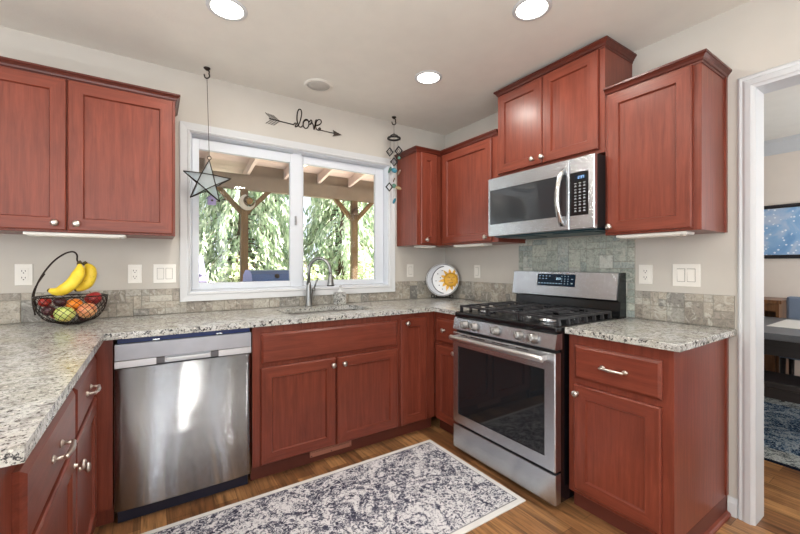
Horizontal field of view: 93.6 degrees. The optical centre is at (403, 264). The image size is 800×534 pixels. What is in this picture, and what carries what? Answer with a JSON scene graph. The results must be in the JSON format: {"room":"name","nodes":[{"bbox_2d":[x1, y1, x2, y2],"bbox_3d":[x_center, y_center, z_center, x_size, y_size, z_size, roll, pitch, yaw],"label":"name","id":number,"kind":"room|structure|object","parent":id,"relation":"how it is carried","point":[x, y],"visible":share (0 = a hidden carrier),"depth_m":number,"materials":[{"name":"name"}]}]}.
{"room":"kitchen","nodes":[
{"label":"kitchen","id":0,"kind":"room"},
{"bbox_2d":[0,26,444,323],"bbox_3d":[-0.472,0.038,3.169,8.400,2.584,0.160,0,0,-34],"label":"wall","id":1,"kind":"structure","parent":0,"point":[231,106],"depth_m":2.41,"materials":[{"name":"paint"}]},
{"bbox_2d":[15,264,32,285],"bbox_3d":[-2.044,0.056,2.021,0.070,0.115,0.009,0,0,-34],"label":"wall outlet","id":2,"kind":"object","parent":1,"relation":"attached to","point":[23,272],"visible":1,"depth_m":2.02,"materials":[{"name":"white plastic"}]},
{"bbox_2d":[19,268,27,280],"bbox_3d":[-2.043,0.056,2.019,0.036,0.068,0.003,0,0,-34],"label":"receptacle","id":3,"kind":"object","parent":2,"relation":"attached to","point":[23,272],"depth_m":2.02,"materials":[{"name":"white plastic"}]},
{"bbox_2d":[0,56,180,238],"bbox_3d":[-1.750,-0.564,2.007,0.945,0.808,0.355,0,0,-34],"label":"upper cabinet","id":4,"kind":"object","parent":1,"relation":"attached to","point":[80,153],"visible":0.99,"depth_m":1.92,"materials":[{"name":"brown wood"}]},
{"bbox_2d":[23,231,126,238],"bbox_3d":[-1.702,-0.150,1.966,0.400,0.018,0.100,0,0,-34],"label":"light bar","id":5,"kind":"object","parent":4,"relation":"attached to","point":[43,234],"visible":1,"depth_m":1.92,"materials":[{"name":"white plastic"}]},
{"bbox_2d":[27,234,119,238],"bbox_3d":[-1.708,-0.144,1.960,0.358,0.005,0.073,0,0,-34],"label":"diffuser","id":6,"kind":"object","parent":5,"relation":"attached to","point":[111,236],"depth_m":1.94,"materials":[{"name":"white plastic"}]},
{"bbox_2d":[128,265,141,282],"bbox_3d":[-1.639,0.059,2.291,0.070,0.113,0.009,0,0,-34],"label":"wall outlet","id":7,"kind":"object","parent":1,"relation":"attached to","point":[134,271],"visible":1,"depth_m":2.29,"materials":[{"name":"white plastic"}]},
{"bbox_2d":[131,268,138,279],"bbox_3d":[-1.637,0.059,2.289,0.036,0.068,0.003,0,0,-34],"label":"receptacle","id":8,"kind":"object","parent":7,"relation":"attached to","point":[134,271],"depth_m":2.29,"materials":[{"name":"white plastic"}]},
{"bbox_2d":[153,264,175,282],"bbox_3d":[-1.510,0.059,2.375,0.122,0.118,0.012,0,0,-34],"label":"light switch","id":9,"kind":"object","parent":1,"relation":"attached to","point":[162,273],"visible":1,"depth_m":2.37,"materials":[{"name":"white plastic"}]},
{"bbox_2d":[0,281,444,323],"bbox_3d":[-0.929,0.235,2.762,3.185,0.158,0.009,0,0,-34],"label":"tile backsplash","id":10,"kind":"structure","parent":1,"relation":"attached to","point":[11,311],"depth_m":2.37,"materials":[{"name":"tile"}]},
{"bbox_2d":[180,121,394,301],"bbox_3d":[-0.795,-0.340,2.923,1.636,1.166,0.152,0,0,-34],"label":"window","id":11,"kind":"structure","parent":1,"relation":"in","point":[193,136],"depth_m":2.83,"materials":[{"name":"white paint"}]},
{"bbox_2d":[265,109,340,135],"bbox_3d":[-0.751,-1.099,2.880,0.599,0.168,0.008,0,0,-34],"label":"wall sign","id":12,"kind":"object","parent":1,"relation":"attached to","point":[335,133],"visible":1,"depth_m":2.87,"materials":[{"name":"brown metal"}]},
{"bbox_2d":[0,235,734,328],"bbox_3d":[-0.321,0.067,1.859,3.200,0.497,2.190,0,0,-34],"label":"backsplash grout","id":13,"kind":"structure","parent":1,"relation":"attached to","point":[149,295],"depth_m":2.27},
{"bbox_2d":[407,264,412,276],"bbox_3d":[0.062,0.058,3.422,0.070,0.115,0.012,0,0,-34],"label":"light switch","id":14,"kind":"object","parent":1,"relation":"attached to","point":[409,266],"visible":1,"depth_m":3.42,"materials":[{"name":"white plastic"}]},
{"bbox_2d":[394,146,452,247],"bbox_3d":[0.258,-0.564,3.344,0.580,0.808,0.355,0,0,-34],"label":"upper cabinet","id":15,"kind":"object","parent":1,"relation":"attached to","point":[419,199],"visible":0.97,"depth_m":3.16,"materials":[{"name":"brown wood"}]},
{"bbox_2d":[414,245,435,247],"bbox_3d":[0.182,-0.150,3.233,0.160,0.018,0.100,0,0,-34],"label":"light bar","id":16,"kind":"object","parent":15,"relation":"attached to","point":[417,246],"visible":0.98,"depth_m":3.19,"materials":[{"name":"white plastic"}]},
{"bbox_2d":[0,0,799,140],"bbox_3d":[1.179,-1.314,0.689,8.400,0.120,6.200,0,0,-34],"label":"ceiling","id":17,"kind":"structure","parent":0,"point":[371,53],"depth_m":2.10,"materials":[{"name":"paint"}]},
{"bbox_2d":[203,66,209,78],"bbox_3d":[-1.256,-1.219,2.399,0.039,0.070,0.039,0,0,-36],"label":"ceiling hook","id":18,"kind":"object","parent":17,"relation":"attached to","point":[206,68],"visible":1,"depth_m":2.40,"materials":[{"name":"brown metal"}]},
{"bbox_2d":[183,85,230,201],"bbox_3d":[-1.252,-0.794,2.401,0.273,0.783,0.067,0,0,-25],"label":"star ornament","id":19,"kind":"object","parent":18,"relation":"hanging from","point":[204,169],"visible":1,"depth_m":2.40,"materials":[{"name":"black metal"}]},
{"bbox_2d":[206,0,247,20],"bbox_3d":[-0.865,-1.250,1.841,0.188,0.007,0.188,0,0,-34],"label":"recessed light","id":20,"kind":"object","parent":17,"relation":"in","point":[230,10],"visible":1,"depth_m":1.84,"materials":[{"name":"white paint"}]},
{"bbox_2d":[304,78,332,91],"bbox_3d":[-0.596,-1.251,2.630,0.196,0.006,0.196,0,0,-34],"label":"ceiling speaker","id":21,"kind":"object","parent":17,"relation":"attached to","point":[314,84],"visible":1,"depth_m":2.62,"materials":[{"name":"paint"}]},
{"bbox_2d":[307,81,329,90],"bbox_3d":[-0.596,-1.251,2.630,0.155,0.005,0.155,0,0,7],"label":"grille","id":22,"kind":"object","parent":21,"relation":"attached to","point":[311,85],"depth_m":2.62,"materials":[{"name":"white plastic"}]},
{"bbox_2d":[414,70,441,84],"bbox_3d":[0.166,-1.250,2.521,0.188,0.007,0.188,0,0,-34],"label":"recessed light","id":23,"kind":"object","parent":17,"relation":"in","point":[427,77],"visible":1,"depth_m":2.52,"materials":[{"name":"white paint"}]},
{"bbox_2d":[512,0,551,20],"bbox_3d":[0.629,-1.250,1.841,0.188,0.007,0.188,0,0,-34],"label":"recessed light","id":24,"kind":"object","parent":17,"relation":"in","point":[523,10],"visible":1,"depth_m":1.84,"materials":[{"name":"white paint"}]},
{"bbox_3d":[-0.082,-1.219,3.198,0.042,0.070,0.040,0,0,-2],"label":"ceiling hook","id":25,"kind":"object","parent":17,"relation":"attached to","visible":0},
{"bbox_2d":[386,133,402,203],"bbox_3d":[-0.084,-0.849,3.196,0.125,0.669,0.118,0,0,-34],"label":"mobile","id":26,"kind":"object","parent":25,"relation":"hanging from","point":[394,170],"visible":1,"depth_m":3.19,"materials":[{"name":"brown metal"}]},
{"bbox_2d":[94,416,799,533],"bbox_3d":[1.179,1.280,0.689,8.000,0.100,5.800,0,0,-34],"label":"floor","id":27,"kind":"structure","parent":0,"point":[535,515],"depth_m":1.92,"materials":[{"name":"brown wood"}]},
{"bbox_2d":[0,390,86,533],"bbox_3d":[-1.118,0.789,0.778,0.658,0.883,0.665,0,0,-34],"label":"base cabinet","id":28,"kind":"object","parent":27,"relation":"on","point":[38,494],"visible":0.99,"depth_m":0.89,"materials":[{"name":"brown wood"}]},
{"bbox_2d":[0,297,509,467],"bbox_3d":[-0.407,0.331,1.971,3.220,0.030,1.907,0,0,-34],"label":"countertop","id":29,"kind":"structure","parent":28,"relation":"on","point":[41,363],"depth_m":1.58,"materials":[{"name":"grey stone"}]},
{"bbox_2d":[31,251,107,324],"bbox_3d":[-1.752,0.121,1.981,0.305,0.384,0.256,0,0,-34],"label":"fruit basket","id":30,"kind":"object","parent":29,"relation":"on","point":[34,298],"visible":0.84,"depth_m":1.93,"materials":[{"name":"brown metal"}]},
{"bbox_2d":[38,297,51,306],"bbox_3d":[-1.842,0.191,1.928,0.054,0.052,0.054,0,0,-38],"label":"apple","id":31,"kind":"object","parent":30,"relation":"in","point":[45,303],"visible":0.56,"depth_m":1.91,"materials":[{"name":"red food"}]},
{"bbox_2d":[41,306,54,315],"bbox_3d":[-1.812,0.238,1.915,0.054,0.050,0.054,0,0,36],"label":"plum","id":32,"kind":"object","parent":30,"relation":"in","point":[47,310],"visible":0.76,"depth_m":1.90,"materials":[{"name":"purple food"}]},
{"bbox_2d":[53,305,75,321],"bbox_3d":[-1.744,0.255,1.934,0.088,0.085,0.088,0,0,-5],"label":"apple","id":33,"kind":"object","parent":30,"relation":"in","point":[62,309],"visible":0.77,"depth_m":1.91,"materials":[{"name":"green food"}]},
{"bbox_2d":[47,261,84,295],"bbox_3d":[-1.733,0.072,1.931,0.147,0.177,0.067,0,0,-44],"label":"banana","id":34,"kind":"object","parent":30,"relation":"hanging from","point":[77,275],"visible":1,"depth_m":1.93,"materials":[{"name":"yellow food"}]},
{"bbox_2d":[65,298,82,310],"bbox_3d":[-1.767,0.218,2.014,0.074,0.069,0.074,0,0,31],"label":"orange","id":35,"kind":"object","parent":30,"relation":"in","point":[72,302],"visible":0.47,"depth_m":1.99,"materials":[{"name":"orange food"}]},
{"bbox_2d":[74,261,96,291],"bbox_3d":[-1.709,0.064,2.021,0.058,0.163,0.095,0,0,27],"label":"banana","id":36,"kind":"object","parent":30,"relation":"in","point":[90,276],"visible":0.85,"depth_m":2.02,"materials":[{"name":"yellow food"}]},
{"bbox_2d":[76,303,96,317],"bbox_3d":[-1.683,0.243,1.995,0.086,0.085,0.085,0,0,-9],"label":"apple","id":37,"kind":"object","parent":30,"relation":"in","point":[84,305],"visible":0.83,"depth_m":1.97,"materials":[{"name":"orange food"}]},
{"bbox_2d":[84,291,101,303],"bbox_3d":[-1.706,0.186,2.065,0.077,0.075,0.078,0,0,-10],"label":"apple","id":38,"kind":"object","parent":30,"relation":"in","point":[96,301],"visible":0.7,"depth_m":2.04,"materials":[{"name":"red food"}]},
{"label":"apple","id":39,"kind":"object","parent":30,"relation":"in","visible":0},
{"bbox_2d":[53,298,66,306],"bbox_3d":[-1.803,0.198,1.971,0.054,0.050,0.054,0,0,21],"label":"plum","id":40,"kind":"object","parent":39,"relation":"on","point":[62,303],"visible":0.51,"depth_m":1.95,"materials":[{"name":"food"}]},
{"bbox_2d":[305,257,333,306],"bbox_3d":[-0.624,0.130,2.829,0.232,0.372,0.104,0,0,11],"label":"kitchen faucet","id":41,"kind":"object","parent":29,"relation":"on","point":[309,296],"visible":1,"depth_m":2.80,"materials":[{"name":"grey metal"}]},
{"bbox_2d":[288,309,355,314],"bbox_3d":[-0.546,0.439,2.622,0.622,0.183,0.362,0,0,-34],"label":"sink","id":42,"kind":"object","parent":29,"relation":"in","point":[343,309],"visible":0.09,"depth_m":2.78,"materials":[{"name":"metal"}]},
{"bbox_2d":[334,285,345,304],"bbox_3d":[-0.503,0.240,2.963,0.074,0.152,0.074,0,0,45],"label":"soap dispenser","id":43,"kind":"object","parent":29,"relation":"on","point":[339,296],"visible":1,"depth_m":2.94,"materials":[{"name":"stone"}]},
{"bbox_3d":[0.358,0.255,3.446,0.203,0.126,0.124,0,0,11],"label":"plate stand","id":44,"kind":"object","parent":29,"relation":"on","visible":0},
{"bbox_2d":[426,264,458,295],"bbox_3d":[0.358,0.142,3.432,0.305,0.297,0.057,0,0,10],"label":"decorative plate","id":45,"kind":"object","parent":44,"relation":"on","point":[441,279],"visible":1,"depth_m":3.43,"materials":[{"name":"white ceramic"}]},
{"bbox_2d":[72,356,100,533],"bbox_3d":[-1.471,0.789,1.310,0.658,0.883,0.609,0,0,-34],"label":"base cabinet","id":46,"kind":"object","parent":27,"relation":"on","point":[86,387],"visible":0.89,"depth_m":1.44,"materials":[{"name":"brown wood"}]},
{"bbox_2d":[94,340,116,526],"bbox_3d":[-1.549,0.789,1.979,0.070,0.883,0.589,0,0,-34],"label":"filler panel","id":47,"kind":"object","parent":27,"relation":"on","point":[104,355],"visible":0.5,"depth_m":1.74,"materials":[{"name":"brown wood"}]},
{"bbox_2d":[114,328,250,522],"bbox_3d":[-1.256,0.789,2.155,0.602,0.882,0.600,0,0,-34],"label":"dishwasher","id":48,"kind":"object","parent":27,"relation":"on","point":[182,402],"visible":0.98,"depth_m":1.89,"materials":[{"name":"silver metal"}]},
{"bbox_2d":[115,331,249,363],"bbox_3d":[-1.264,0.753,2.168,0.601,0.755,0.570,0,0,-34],"label":"control panel","id":49,"kind":"object","parent":48,"relation":"in","point":[202,334],"depth_m":1.91,"materials":[{"name":"silver metal"}]},
{"bbox_2d":[248,315,397,480],"bbox_3d":[-0.597,0.789,2.587,0.957,0.883,0.652,0,0,-34],"label":"base cabinet","id":50,"kind":"object","parent":27,"relation":"on","point":[320,390],"visible":0.98,"depth_m":2.30,"materials":[{"name":"brown wood"}]},
{"bbox_2d":[310,440,350,457],"bbox_3d":[-0.462,1.174,2.396,0.280,0.043,0.009,0,0,-34],"label":"vent","id":51,"kind":"object","parent":50,"relation":"attached to","point":[323,452],"depth_m":2.39,"materials":[{"name":"brown wood"}]},
{"bbox_2d":[141,440,525,533],"bbox_3d":[-0.300,1.226,1.814,1.705,0.008,0.812,0,0,-34],"label":"runner rug","id":52,"kind":"object","parent":27,"relation":"on","point":[423,487],"visible":1,"depth_m":1.92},
{"bbox_2d":[393,311,434,437],"bbox_3d":[-0.058,0.789,2.945,0.336,0.883,0.652,0,0,-34],"label":"base cabinet","id":53,"kind":"object","parent":27,"relation":"on","point":[415,331],"visible":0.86,"depth_m":2.70,"materials":[{"name":"brown wood"}]},
{"bbox_2d":[435,312,456,434],"bbox_3d":[0.551,0.789,2.831,0.652,0.883,0.314,0,0,-34],"label":"base cabinet","id":54,"kind":"object","parent":27,"relation":"on","point":[444,322],"visible":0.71,"depth_m":2.71,"materials":[{"name":"brown wood"}]},
{"bbox_2d":[449,271,625,506],"bbox_3d":[0.803,0.640,2.350,0.760,1.181,0.765,0,0,-34],"label":"gas range","id":55,"kind":"object","parent":27,"relation":"on","point":[511,362],"visible":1,"depth_m":2.14,"materials":[{"name":"silver metal"}]},
{"bbox_2d":[455,301,615,333],"bbox_3d":[0.792,0.310,2.341,0.588,0.076,0.762,0,0,-34],"label":"cooktop","id":56,"kind":"object","parent":55,"relation":"in","point":[532,318],"depth_m":2.17,"materials":[{"name":"metal"}]},
{"bbox_2d":[569,334,730,533],"bbox_3d":[1.198,0.789,1.854,0.658,0.883,0.481,0,0,-34],"label":"base cabinet","id":57,"kind":"object","parent":27,"relation":"on","point":[649,427],"visible":0.98,"depth_m":1.68,"materials":[{"name":"brown wood"}]},
{"bbox_2d":[565,317,735,352],"bbox_3d":[1.214,0.331,1.856,0.648,0.030,0.498,0,0,-34],"label":"countertop","id":58,"kind":"structure","parent":57,"relation":"on","point":[664,335],"depth_m":1.74,"materials":[{"name":"grey stone"}]},
{"bbox_2d":[764,297,788,373],"bbox_3d":[3.417,0.783,3.921,0.462,0.895,0.840,0,0,-34],"label":"sideboard","id":59,"kind":"object","parent":27,"relation":"on","point":[773,306],"visible":0.03,"depth_m":3.53,"materials":[{"name":"brown wood"}]},
{"bbox_2d":[764,397,799,470],"bbox_3d":[3.039,1.225,2.587,1.540,0.010,2.700,0,0,-34],"label":"area rug","id":60,"kind":"object","parent":27,"relation":"on","point":[781,419],"visible":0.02,"depth_m":2.71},
{"bbox_2d":[764,316,799,358],"bbox_3d":[3.188,0.845,2.507,1.080,0.749,1.600,0,0,-34],"label":"dining table","id":61,"kind":"object","parent":60,"relation":"on","point":[778,341],"visible":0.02,"depth_m":2.57,"materials":[{"name":"black wood"}]},
{"bbox_2d":[767,319,799,328],"bbox_3d":[3.163,0.468,2.779,0.580,0.002,0.580,0,0,-34],"label":"cloth","id":62,"kind":"object","parent":61,"relation":"on","point":[794,324],"visible":1,"depth_m":2.91,"materials":[{"name":"white fabric"}]},
{"bbox_2d":[764,370,799,403],"bbox_3d":[2.695,0.990,2.238,0.340,0.459,1.240,0,0,-34],"label":"bench","id":63,"kind":"object","parent":60,"relation":"on","point":[780,386],"visible":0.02,"depth_m":2.42,"materials":[{"name":"brown wood"}]},
{"bbox_2d":[779,296,799,401],"bbox_3d":[3.599,0.760,3.261,0.360,0.919,0.440,0,0,-34],"label":"dining chair","id":64,"kind":"object","parent":60,"relation":"on","point":[792,303],"visible":0.33,"depth_m":3.46,"materials":[{"name":"blue fabric"}]},
{"bbox_2d":[445,0,799,500],"bbox_3d":[2.062,-0.012,1.276,0.120,2.484,5.800,0,0,-34],"label":"wall","id":65,"kind":"structure","parent":0,"point":[751,37],"depth_m":1.88,"materials":[{"name":"paint"}]},
{"bbox_2d":[474,265,479,277],"bbox_3d":[0.643,0.063,3.288,0.012,0.113,0.070,0,0,-34],"label":"light switch","id":66,"kind":"object","parent":65,"relation":"attached to","point":[476,267],"visible":1,"depth_m":3.28,"materials":[{"name":"white plastic"}]},
{"bbox_2d":[440,129,525,245],"bbox_3d":[0.605,-0.564,3.032,0.355,0.808,0.648,0,0,-34],"label":"upper cabinet","id":67,"kind":"object","parent":65,"relation":"attached to","point":[468,165],"visible":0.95,"depth_m":2.94,"materials":[{"name":"brown wood"}]},
{"bbox_2d":[453,243,491,246],"bbox_3d":[0.548,-0.150,3.008,0.100,0.018,0.340,0,0,-34],"label":"light bar","id":68,"kind":"object","parent":67,"relation":"attached to","point":[478,244],"visible":1,"depth_m":2.95,"materials":[{"name":"white plastic"}]},
{"bbox_2d":[494,36,636,176],"bbox_3d":[0.997,-0.924,2.444,0.355,0.617,0.812,0,0,-34],"label":"upper cabinet","id":69,"kind":"object","parent":65,"relation":"attached to","point":[555,113],"visible":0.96,"depth_m":2.27,"materials":[{"name":"brown wood"}]},
{"bbox_2d":[488,153,605,238],"bbox_3d":[0.941,-0.387,2.400,0.472,0.409,0.760,0,0,-34],"label":"microwave oven","id":70,"kind":"object","parent":69,"relation":"attached to","point":[567,198],"visible":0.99,"depth_m":2.22,"materials":[{"name":"silver metal"}]},
{"bbox_2d":[519,235,634,317],"bbox_3d":[1.127,0.067,2.561,0.009,0.494,0.842,0,0,-34],"label":"tile backsplash","id":71,"kind":"structure","parent":65,"relation":"attached to","point":[561,258],"depth_m":2.47,"materials":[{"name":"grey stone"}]},
{"bbox_2d":[445,281,733,328],"bbox_3d":[1.010,0.235,2.737,0.009,0.158,2.175,0,0,-34],"label":"tile backsplash","id":72,"kind":"structure","parent":65,"relation":"attached to","point":[693,310],"depth_m":2.06,"materials":[{"name":"tile"}]},
{"bbox_2d":[639,265,652,283],"bbox_3d":[1.394,0.058,2.163,0.009,0.112,0.072,0,0,-34],"label":"wall outlet","id":73,"kind":"object","parent":65,"relation":"attached to","point":[645,271],"visible":1,"depth_m":2.16,"materials":[{"name":"white plastic"}]},
{"bbox_2d":[642,268,648,279],"bbox_3d":[1.391,0.058,2.161,0.003,0.068,0.036,0,0,-34],"label":"receptacle","id":74,"kind":"object","parent":73,"relation":"attached to","point":[645,271],"depth_m":2.16,"materials":[{"name":"white plastic"}]},
{"bbox_2d":[603,48,731,235],"bbox_3d":[1.336,-0.556,1.934,0.355,0.798,0.460,0,0,-34],"label":"upper cabinet","id":75,"kind":"object","parent":65,"relation":"attached to","point":[666,126],"visible":0.99,"depth_m":1.82,"materials":[{"name":"brown wood"}]},
{"bbox_2d":[616,231,693,238],"bbox_3d":[1.274,-0.147,1.917,0.100,0.018,0.320,0,0,-34],"label":"light bar","id":76,"kind":"object","parent":75,"relation":"attached to","point":[677,233],"visible":1,"depth_m":1.87,"materials":[{"name":"white plastic"}]},
{"bbox_2d":[620,234,685,238],"bbox_3d":[1.268,-0.141,1.924,0.073,0.005,0.278,0,0,-34],"label":"diffuser","id":77,"kind":"object","parent":76,"relation":"attached to","point":[630,236],"depth_m":1.91,"materials":[{"name":"white plastic"}]},
{"bbox_2d":[673,264,700,286],"bbox_3d":[1.502,0.058,1.997,0.012,0.120,0.126,0,0,-34],"label":"light switch","id":78,"kind":"object","parent":65,"relation":"attached to","point":[689,275],"visible":1,"depth_m":1.99,"materials":[{"name":"white plastic"}]},
{"bbox_2d":[727,496,737,518],"bbox_3d":[1.608,1.186,1.835,0.016,0.088,0.035,0,0,-34],"label":"baseboard","id":79,"kind":"structure","parent":65,"relation":"attached to","point":[732,503],"depth_m":1.83,"materials":[{"name":"white paint"}]},
{"bbox_2d":[738,59,799,525],"bbox_3d":[1.983,0.190,1.394,0.122,2.080,1.018,0,0,-34],"label":"door frame","id":80,"kind":"structure","parent":65,"relation":"in","point":[760,91],"depth_m":1.80,"materials":[{"name":"white paint"}]},
{"bbox_2d":[764,150,799,375],"bbox_3d":[4.032,-0.012,3.549,0.120,2.484,4.200,0,0,-34],"label":"wall","id":81,"kind":"structure","parent":0,"point":[781,171],"depth_m":3.78,"materials":[{"name":"paint"}]},
{"bbox_2d":[764,203,799,258],"bbox_3d":[3.926,-0.330,3.575,0.026,0.546,0.876,0,0,-34],"label":"wall picture","id":82,"kind":"object","parent":81,"relation":"attached to","point":[782,221],"visible":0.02,"depth_m":3.77},
{"bbox_2d":[764,134,799,156],"bbox_3d":[3.945,-1.184,3.491,0.090,0.140,4.200,0,0,-34],"label":"crown molding","id":83,"kind":"structure","parent":81,"relation":"attached to","point":[787,144],"depth_m":3.74,"materials":[{"name":"white paint"}]},
{"label":"outside","id":84,"kind":"structure","parent":0,"visible":0},
{"bbox_3d":[-11.622,1.530,21.720,60.000,0.200,36.600,0,0,-34],"label":"ground","id":85,"kind":"structure","parent":84,"visible":0},
{"bbox_2d":[199,256,206,282],"bbox_3d":[-4.413,0.640,6.516,1.650,1.580,1.340,0,0,-34],"label":"garden shed","id":86,"kind":"object","parent":85,"relation":"on","point":[202,273],"visible":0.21,"depth_m":6.59,"materials":[{"name":"white"}]},
{"bbox_2d":[199,186,213,282],"bbox_3d":[-6.741,-2.310,10.579,3.531,9.517,3.199,0,0,-27],"label":"conifer tree","id":87,"kind":"object","parent":85,"relation":"on","point":[203,186],"visible":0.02,"depth_m":10.81,"materials":[{"name":"green plant"}]},
{"bbox_2d":[213,252,263,281],"bbox_3d":[-3.011,0.600,6.914,1.383,1.678,1.249,0,0,35],"label":"shrub","id":88,"kind":"object","parent":85,"relation":"on","point":[234,271],"visible":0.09,"depth_m":6.75,"materials":[{"name":"green plant"}]},
{"bbox_2d":[199,186,288,282],"bbox_3d":[-4.150,-1.800,9.633,3.451,8.559,3.626,0,0,1],"label":"conifer tree","id":89,"kind":"object","parent":85,"relation":"on","point":[227,215],"visible":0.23,"depth_m":9.06,"materials":[{"name":"green plant"}]},
{"bbox_2d":[218,191,310,281],"bbox_3d":[-4.580,-2.506,12.314,3.237,10.087,3.394,0,0,30],"label":"conifer tree","id":90,"kind":"object","parent":85,"relation":"on","point":[286,196],"visible":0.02,"depth_m":11.99,"materials":[{"name":"green plant"}]},
{"bbox_2d":[270,256,325,279],"bbox_3d":[-2.050,0.622,7.733,1.294,1.633,1.265,0,0,-34],"label":"shrub","id":91,"kind":"object","parent":85,"relation":"on","point":[312,271],"visible":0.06,"depth_m":7.75,"materials":[{"name":"green plant"}]},
{"bbox_2d":[303,197,373,279],"bbox_3d":[-1.776,-1.981,10.954,3.192,8.786,3.507,0,0,-9],"label":"conifer tree","id":92,"kind":"object","parent":85,"relation":"on","point":[320,212],"visible":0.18,"depth_m":10.34,"materials":[{"name":"green plant"}]},
{"bbox_2d":[308,200,373,274],"bbox_3d":[-2.238,-2.852,14.075,3.302,10.399,3.506,0,0,35],"label":"conifer tree","id":93,"kind":"object","parent":85,"relation":"on","point":[333,216],"visible":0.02,"depth_m":13.80,"materials":[{"name":"green plant"}]},
{"bbox_2d":[327,255,373,279],"bbox_3d":[-1.004,0.606,8.610,1.352,1.665,1.210,0,0,-34],"label":"shrub","id":94,"kind":"object","parent":85,"relation":"on","point":[361,275],"visible":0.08,"depth_m":8.58,"materials":[{"name":"green plant"}]},
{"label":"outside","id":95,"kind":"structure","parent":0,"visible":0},
{"bbox_3d":[-0.582,1.490,5.139,12.000,0.280,3.240,0,0,-34],"label":"patio","id":96,"kind":"object","parent":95,"visible":0},
{"bbox_2d":[243,269,303,281],"bbox_3d":[-1.554,0.707,4.484,0.580,1.284,0.591,0,0,-34],"label":"barbecue grill","id":97,"kind":"object","parent":96,"relation":"on","point":[283,274],"visible":0.17,"depth_m":4.28,"materials":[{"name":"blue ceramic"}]},
{"bbox_2d":[199,150,373,281],"bbox_3d":[-1.838,-0.230,4.137,8.000,3.161,2.955,0,0,-34],"label":"patio cover","id":98,"kind":"object","parent":96,"relation":"on","point":[246,174],"visible":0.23,"depth_m":5.26,"materials":[{"name":"brown wood"}]},
{"bbox_2d":[206,194,217,204],"bbox_3d":[-2.450,-0.883,4.796,0.136,0.247,0.110,0,0,-34],"label":"birdhouse","id":99,"kind":"object","parent":98,"relation":"hanging from","point":[211,200],"visible":0.84,"depth_m":4.76,"materials":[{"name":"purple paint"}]},
{"bbox_2d":[238,194,254,209],"bbox_3d":[-2.095,-0.829,5.029,0.210,0.208,0.039,0,0,-34],"label":"ornament","id":100,"kind":"object","parent":98,"relation":"attached to","point":[242,205],"visible":1,"depth_m":5.01,"materials":[{"name":"metal"}]},
{"bbox_2d":[350,205,361,218],"bbox_3d":[-0.758,-0.830,5.917,0.250,0.244,0.020,0,0,-34],"label":"sun ornament","id":101,"kind":"object","parent":98,"relation":"attached to","point":[354,211],"visible":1,"depth_m":5.91,"materials":[{"name":"brown metal"}]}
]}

